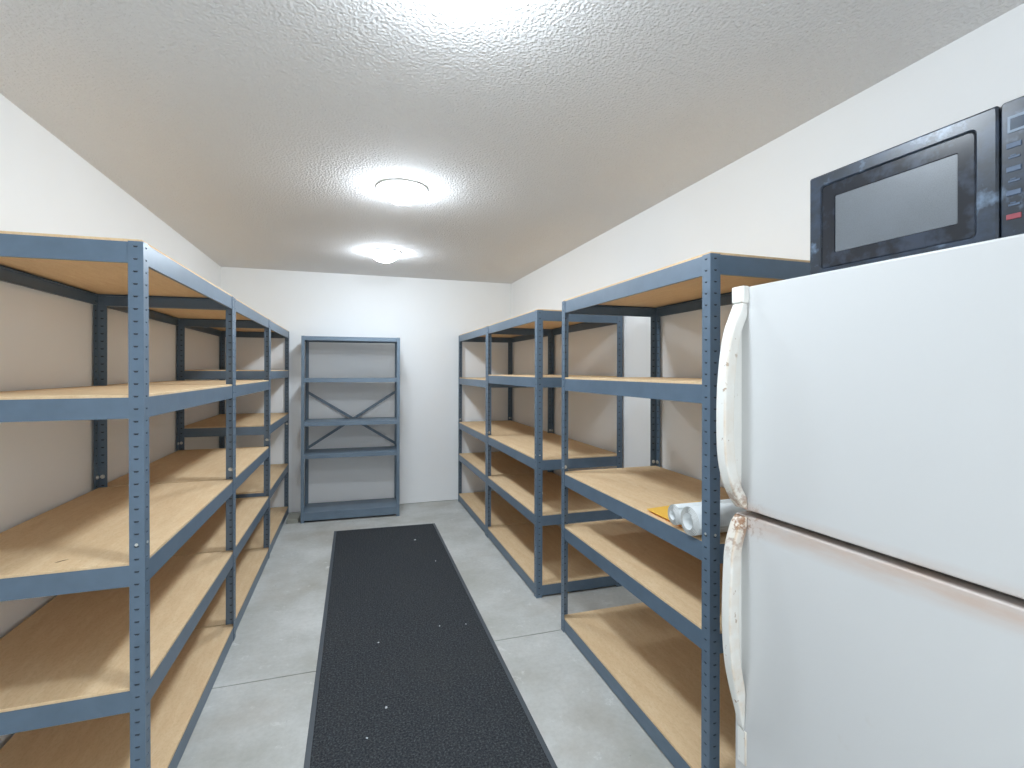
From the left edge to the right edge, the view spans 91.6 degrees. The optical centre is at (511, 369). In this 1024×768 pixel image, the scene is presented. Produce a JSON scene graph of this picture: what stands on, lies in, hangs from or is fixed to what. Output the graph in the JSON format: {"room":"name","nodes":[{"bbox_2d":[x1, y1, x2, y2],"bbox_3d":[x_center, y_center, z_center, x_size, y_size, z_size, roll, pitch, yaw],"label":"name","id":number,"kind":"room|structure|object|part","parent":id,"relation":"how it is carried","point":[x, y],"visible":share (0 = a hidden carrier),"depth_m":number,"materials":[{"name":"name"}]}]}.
{"room":"storage room","nodes":[
{"label":"storage room","id":0,"kind":"room"},
{"bbox_2d":[0,94,220,748],"bbox_3d":[-1.907,0.216,1.766,0.100,2.448,6.425,0,0,-18],"label":"wall","id":1,"kind":"structure","parent":0,"point":[46,339],"depth_m":2.19,"materials":[{"name":"white paint"}]},
{"bbox_2d":[221,267,510,511],"bbox_3d":[-1.439,0.223,5.340,3.166,2.442,0.100,0,0,-18],"label":"wall","id":2,"kind":"structure","parent":0,"point":[428,317],"depth_m":5.28,"materials":[{"name":"white paint"}]},
{"bbox_2d":[177,500,674,767],"bbox_3d":[-0.450,1.496,2.229,3.206,0.100,6.725,0,0,-18],"label":"floor","id":3,"kind":"structure","parent":0,"point":[256,711],"depth_m":2.48,"materials":[{"name":"concrete"}]},
{"bbox_2d":[0,231,235,767],"bbox_3d":[-1.599,0.522,2.009,0.639,1.845,1.224,0,0,-18],"label":"storage rack","id":4,"kind":"object","parent":3,"relation":"on","point":[115,670],"visible":1,"depth_m":1.76,"materials":[{"name":"blue paint"}]},
{"bbox_3d":[-2.051,0.527,2.484,0.040,1.829,0.040,0,0,-18],"label":"post","id":5,"kind":"part","parent":4,"relation":"part of","materials":[{"name":"grey metal"}]},
{"bbox_3d":[-2.052,0.527,2.485,0.034,0.085,0.034,0,0,-18],"label":"splice plate","id":6,"kind":"part","parent":4,"relation":"part of","materials":[{"name":"blue paint"}]},
{"bbox_3d":[-1.147,0.523,1.534,0.040,1.829,0.040,0,0,-18],"label":"post","id":7,"kind":"part","parent":4,"relation":"part of","materials":[{"name":"grey metal"}]},
{"bbox_3d":[-1.506,0.525,2.659,0.034,0.085,0.034,0,0,-18],"label":"splice plate","id":8,"kind":"part","parent":4,"relation":"part of","materials":[{"name":"blue paint"}]},
{"bbox_3d":[-1.506,0.525,2.659,0.040,1.829,0.040,0,0,-18],"label":"post","id":9,"kind":"part","parent":4,"relation":"part of","materials":[{"name":"grey metal"}]},
{"bbox_2d":[107,298,269,629],"bbox_3d":[-1.975,0.525,3.172,0.623,1.839,1.216,0,0,-18],"label":"storage rack","id":10,"kind":"object","parent":3,"relation":"on","point":[182,465],"visible":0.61,"depth_m":3.22,"materials":[{"name":"grey metal"}]},
{"bbox_3d":[-2.426,0.529,3.644,0.040,1.829,0.040,0,0,-18],"label":"post","id":11,"kind":"part","parent":10,"relation":"part of","materials":[{"name":"metal"}]},
{"bbox_3d":[-2.427,0.529,3.644,0.034,0.085,0.034,0,0,-18],"label":"splice plate","id":12,"kind":"part","parent":10,"relation":"part of","materials":[{"name":"blue paint"}]},
{"bbox_3d":[-1.524,0.527,2.700,0.040,1.829,0.040,0,0,-18],"label":"post","id":13,"kind":"part","parent":10,"relation":"part of","materials":[{"name":"grey metal"}]},
{"bbox_3d":[-1.881,0.529,3.818,0.040,1.829,0.040,0,0,-18],"label":"post","id":14,"kind":"part","parent":10,"relation":"part of","materials":[{"name":"grey metal"}]},
{"bbox_3d":[-1.881,0.529,3.819,0.034,0.085,0.034,0,0,-18],"label":"splice plate","id":15,"kind":"part","parent":10,"relation":"part of","materials":[{"name":"blue paint"}]},
{"bbox_2d":[184,319,288,552],"bbox_3d":[-2.349,0.527,4.335,0.615,1.836,1.223,0,0,-18],"label":"storage rack","id":16,"kind":"object","parent":3,"relation":"on","point":[247,423],"visible":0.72,"depth_m":4.27,"materials":[{"name":"metal"}]},
{"bbox_3d":[-2.801,0.530,4.810,0.040,1.829,0.040,0,0,-18],"label":"post","id":17,"kind":"part","parent":16,"relation":"part of","materials":[{"name":"grey metal"}]},
{"bbox_3d":[-1.897,0.531,3.860,0.040,1.829,0.040,0,0,-18],"label":"post","id":18,"kind":"part","parent":16,"relation":"part of","materials":[{"name":"metal"}]},
{"bbox_3d":[-2.256,0.532,4.984,0.040,1.829,0.040,0,0,-18],"label":"post","id":19,"kind":"part","parent":16,"relation":"part of","materials":[{"name":"grey metal"}]},
{"bbox_2d":[286,513,300,523],"bbox_3d":[-2.095,1.427,4.782,0.104,0.040,0.210,0,0,-17],"label":"board","id":20,"kind":"object","parent":3,"relation":"on","point":[295,517],"visible":1,"depth_m":4.71,"materials":[{"name":"grey"}]},
{"bbox_2d":[301,336,399,522],"bbox_3d":[-1.602,0.565,4.993,0.909,1.768,0.372,0,0,-16],"label":"shelf unit","id":21,"kind":"object","parent":3,"relation":"on","point":[384,506],"visible":1,"depth_m":4.92,"materials":[{"name":"grey metal"}]},
{"bbox_3d":[-1.976,0.563,4.706,0.030,1.768,0.030,0,0,-16],"label":"post","id":22,"kind":"part","parent":21,"relation":"part of","materials":[{"name":"grey metal"}]},
{"bbox_3d":[-2.070,0.563,5.027,0.030,1.768,0.030,0,0,-16],"label":"post","id":23,"kind":"part","parent":21,"relation":"part of","materials":[{"name":"grey metal"}]},
{"bbox_3d":[-1.603,1.392,4.988,0.903,0.074,0.361,0,0,-16],"label":"shelf","id":24,"kind":"part","parent":21,"relation":"part of","materials":[{"name":"grey metal"}]},
{"bbox_3d":[-1.602,0.826,4.989,0.903,0.038,0.359,0,0,-16],"label":"shelf","id":25,"kind":"part","parent":21,"relation":"part of","materials":[{"name":"grey metal"}]},
{"bbox_3d":[-1.601,0.518,4.990,0.903,0.038,0.359,0,0,-16],"label":"shelf","id":26,"kind":"part","parent":21,"relation":"part of","materials":[{"name":"grey metal"}]},
{"bbox_3d":[-1.600,0.102,4.991,0.903,0.038,0.359,0,0,-16],"label":"shelf","id":27,"kind":"part","parent":21,"relation":"part of","materials":[{"name":"grey metal"}]},
{"bbox_3d":[-1.599,-0.298,4.992,0.903,0.038,0.359,0,0,-16],"label":"shelf","id":28,"kind":"part","parent":21,"relation":"part of","materials":[{"name":"grey metal"}]},
{"bbox_3d":[-1.227,0.566,5.274,0.030,1.768,0.030,0,0,-16],"label":"post","id":29,"kind":"part","parent":21,"relation":"part of","materials":[{"name":"grey metal"}]},
{"bbox_3d":[-1.133,0.566,4.953,0.030,1.768,0.030,0,0,-16],"label":"post","id":30,"kind":"part","parent":21,"relation":"part of","materials":[{"name":"grey metal"}]},
{"bbox_2d":[303,523,557,767],"bbox_3d":[-0.536,1.442,2.600,0.913,0.008,4.183,0,0,-18],"label":"runner mat","id":31,"kind":"object","parent":3,"relation":"on","point":[451,698],"visible":1,"depth_m":2.35,"materials":[{"name":"black carpet"}]},
{"bbox_2d":[458,326,547,534],"bbox_3d":[-0.116,0.535,5.016,0.615,1.836,1.223,0,0,-18],"label":"storage rack","id":32,"kind":"object","parent":3,"relation":"on","point":[503,512],"visible":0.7,"depth_m":4.96,"materials":[{"name":"metal"}]},
{"bbox_3d":[-0.568,0.538,5.491,0.040,1.829,0.040,0,0,-18],"label":"post","id":33,"kind":"part","parent":32,"relation":"part of","materials":[{"name":"grey metal"}]},
{"bbox_3d":[-0.208,0.537,4.367,0.040,1.829,0.040,0,0,-18],"label":"post","id":34,"kind":"part","parent":32,"relation":"part of","materials":[{"name":"metal"}]},
{"bbox_3d":[-0.023,0.540,5.665,0.040,1.829,0.040,0,0,-18],"label":"post","id":35,"kind":"part","parent":32,"relation":"part of","materials":[{"name":"metal"}]},
{"bbox_2d":[486,309,621,597],"bbox_3d":[0.260,0.533,3.841,0.615,1.836,1.241,0,0,-18],"label":"storage rack","id":36,"kind":"object","parent":3,"relation":"on","point":[533,549],"visible":0.9,"depth_m":3.49,"materials":[{"name":"blue paint"}]},
{"bbox_3d":[-0.195,0.536,4.324,0.040,1.829,0.040,0,0,-18],"label":"post","id":37,"kind":"part","parent":36,"relation":"part of","materials":[{"name":"metal"}]},
{"bbox_3d":[0.170,0.535,3.183,0.040,1.829,0.040,0,0,-18],"label":"post","id":38,"kind":"part","parent":36,"relation":"part of","materials":[{"name":"grey metal"}]},
{"bbox_3d":[0.350,0.538,4.499,0.034,0.085,0.034,0,0,-18],"label":"splice plate","id":39,"kind":"part","parent":36,"relation":"part of","materials":[{"name":"blue paint"}]},
{"bbox_3d":[0.350,0.538,4.498,0.040,1.829,0.040,0,0,-18],"label":"post","id":40,"kind":"part","parent":36,"relation":"part of","materials":[{"name":"grey metal"}]},
{"bbox_3d":[0.715,0.537,3.357,0.040,1.829,0.040,0,0,-18],"label":"post","id":41,"kind":"part","parent":36,"relation":"part of","materials":[{"name":"grey metal"}]},
{"bbox_2d":[561,252,809,767],"bbox_3d":[0.753,0.531,2.298,0.615,1.836,1.218,0,0,-18],"label":"storage rack","id":42,"kind":"object","parent":3,"relation":"on","point":[662,656],"visible":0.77,"depth_m":2.14,"materials":[{"name":"blue paint"}]},
{"bbox_3d":[0.301,0.534,2.770,0.040,1.829,0.040,0,0,-18],"label":"post","id":43,"kind":"part","parent":42,"relation":"part of","materials":[{"name":"metal"}]},
{"bbox_3d":[0.300,0.534,2.771,0.034,0.085,0.034,0,0,-18],"label":"splice plate","id":44,"kind":"part","parent":42,"relation":"part of","materials":[{"name":"blue paint"}]},
{"bbox_3d":[0.846,0.536,2.945,0.040,1.829,0.040,0,0,-18],"label":"post","id":45,"kind":"part","parent":42,"relation":"part of","materials":[{"name":"grey metal"}]},
{"bbox_3d":[0.847,0.536,2.945,0.034,0.085,0.034,0,0,-18],"label":"splice plate","id":46,"kind":"part","parent":42,"relation":"part of","materials":[{"name":"blue paint"}]},
{"bbox_2d":[647,501,700,526],"bbox_3d":[0.712,0.568,1.956,0.290,0.010,0.285,0,0,-18],"label":"envelope","id":47,"kind":"object","parent":42,"relation":"on","point":[662,511],"visible":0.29,"depth_m":1.98,"materials":[{"name":"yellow paper"}]},
{"bbox_2d":[668,499,731,524],"bbox_3d":[0.772,0.525,1.865,0.407,0.072,0.070,0,0,-19],"label":"paper roll","id":48,"kind":"object","parent":47,"relation":"on","point":[674,510],"visible":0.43,"depth_m":1.80,"materials":[{"name":"grey paper"}]},
{"bbox_3d":[0.659,0.533,1.651,0.040,1.829,0.040,0,0,-18],"label":"post","id":49,"kind":"part","parent":42,"relation":"part of","materials":[{"name":"grey metal"}]},
{"bbox_2d":[681,502,748,535],"bbox_3d":[0.808,0.522,1.775,0.427,0.097,0.099,0,0,-18],"label":"paper roll","id":50,"kind":"object","parent":42,"relation":"on","point":[691,516],"visible":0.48,"depth_m":1.71,"materials":[{"name":"grey paper"}]},
{"bbox_2d":[716,234,1023,767],"bbox_3d":[1.052,0.602,1.188,0.742,1.690,0.760,0,0,-21],"label":"refrigerator","id":51,"kind":"object","parent":3,"relation":"on","point":[870,417],"visible":1,"depth_m":1.07,"materials":[{"name":"white metal"}]},
{"bbox_3d":[0.618,0.077,1.399,0.086,0.626,0.044,0,0,-21],"label":"handle","id":52,"kind":"part","parent":51,"relation":"part of","materials":[{"name":"plastic"}]},
{"bbox_3d":[0.626,0.762,1.401,0.066,0.699,0.038,0,0,-21],"label":"handle","id":53,"kind":"part","parent":51,"relation":"part of","materials":[{"name":"plastic"}]},
{"bbox_3d":[0.809,0.876,1.092,0.058,0.932,0.760,0,0,-21],"label":"fridge door","id":54,"kind":"part","parent":51,"relation":"part of","materials":[{"name":"white metal"}]},
{"bbox_3d":[0.811,0.080,1.094,0.058,0.628,0.760,0,0,-21],"label":"freezer door","id":55,"kind":"part","parent":51,"relation":"part of","materials":[{"name":"white metal"}]},
{"bbox_3d":[0.832,0.402,1.102,0.026,0.012,0.720,0,0,-21],"label":"rail","id":56,"kind":"part","parent":51,"relation":"part of","materials":[{"name":"grey metal"}]},
{"bbox_2d":[810,96,1023,274],"bbox_3d":[1.045,-0.369,1.146,0.361,0.271,0.507,0,0,-20],"label":"microwave oven","id":57,"kind":"object","parent":51,"relation":"on","point":[959,183],"visible":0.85,"depth_m":1.06,"materials":[{"name":"black plastic"}]},
{"bbox_3d":[0.863,-0.367,1.139,0.010,0.211,0.326,0,0,-20],"label":"door glass","id":58,"kind":"part","parent":57,"relation":"part of","materials":[{"name":"black glass"}]},
{"bbox_3d":[0.956,-0.375,0.900,0.022,0.261,0.108,0,0,-20],"label":"control panel","id":59,"kind":"part","parent":57,"relation":"part of","materials":[{"name":"black plastic"}]},
{"bbox_3d":[0.945,-0.459,0.899,0.002,0.031,0.079,0,0,-20],"label":"display frame","id":60,"kind":"part","parent":57,"relation":"part of","materials":[{"name":"grey plastic"}]},
{"bbox_2d":[0,0,1023,283],"bbox_3d":[-0.443,-1.052,2.235,3.206,0.100,6.665,0,0,-18],"label":"ceiling","id":61,"kind":"structure","parent":0,"point":[264,134],"depth_m":1.85,"materials":[{"name":"white paint"}]},
{"bbox_2d":[368,248,401,262],"bbox_3d":[-1.080,-0.956,4.233,0.276,0.087,0.276,0,0,-18],"label":"ceiling lamp","id":62,"kind":"object","parent":61,"relation":"attached to","point":[384,255],"visible":1,"depth_m":4.15,"materials":[{"name":"white glass"}]},
{"bbox_2d":[376,179,427,204],"bbox_3d":[-0.606,-0.959,2.747,0.276,0.087,0.276,0,0,-18],"label":"ceiling lamp","id":63,"kind":"object","parent":61,"relation":"attached to","point":[396,191],"visible":1,"depth_m":2.67,"materials":[{"name":"white glass"}]},
{"bbox_2d":[511,3,1023,527],"bbox_3d":[1.014,0.227,2.699,0.100,2.448,6.425,0,0,-18],"label":"wall","id":64,"kind":"structure","parent":0,"point":[757,204],"depth_m":2.57,"materials":[{"name":"white paint"}]}
]}

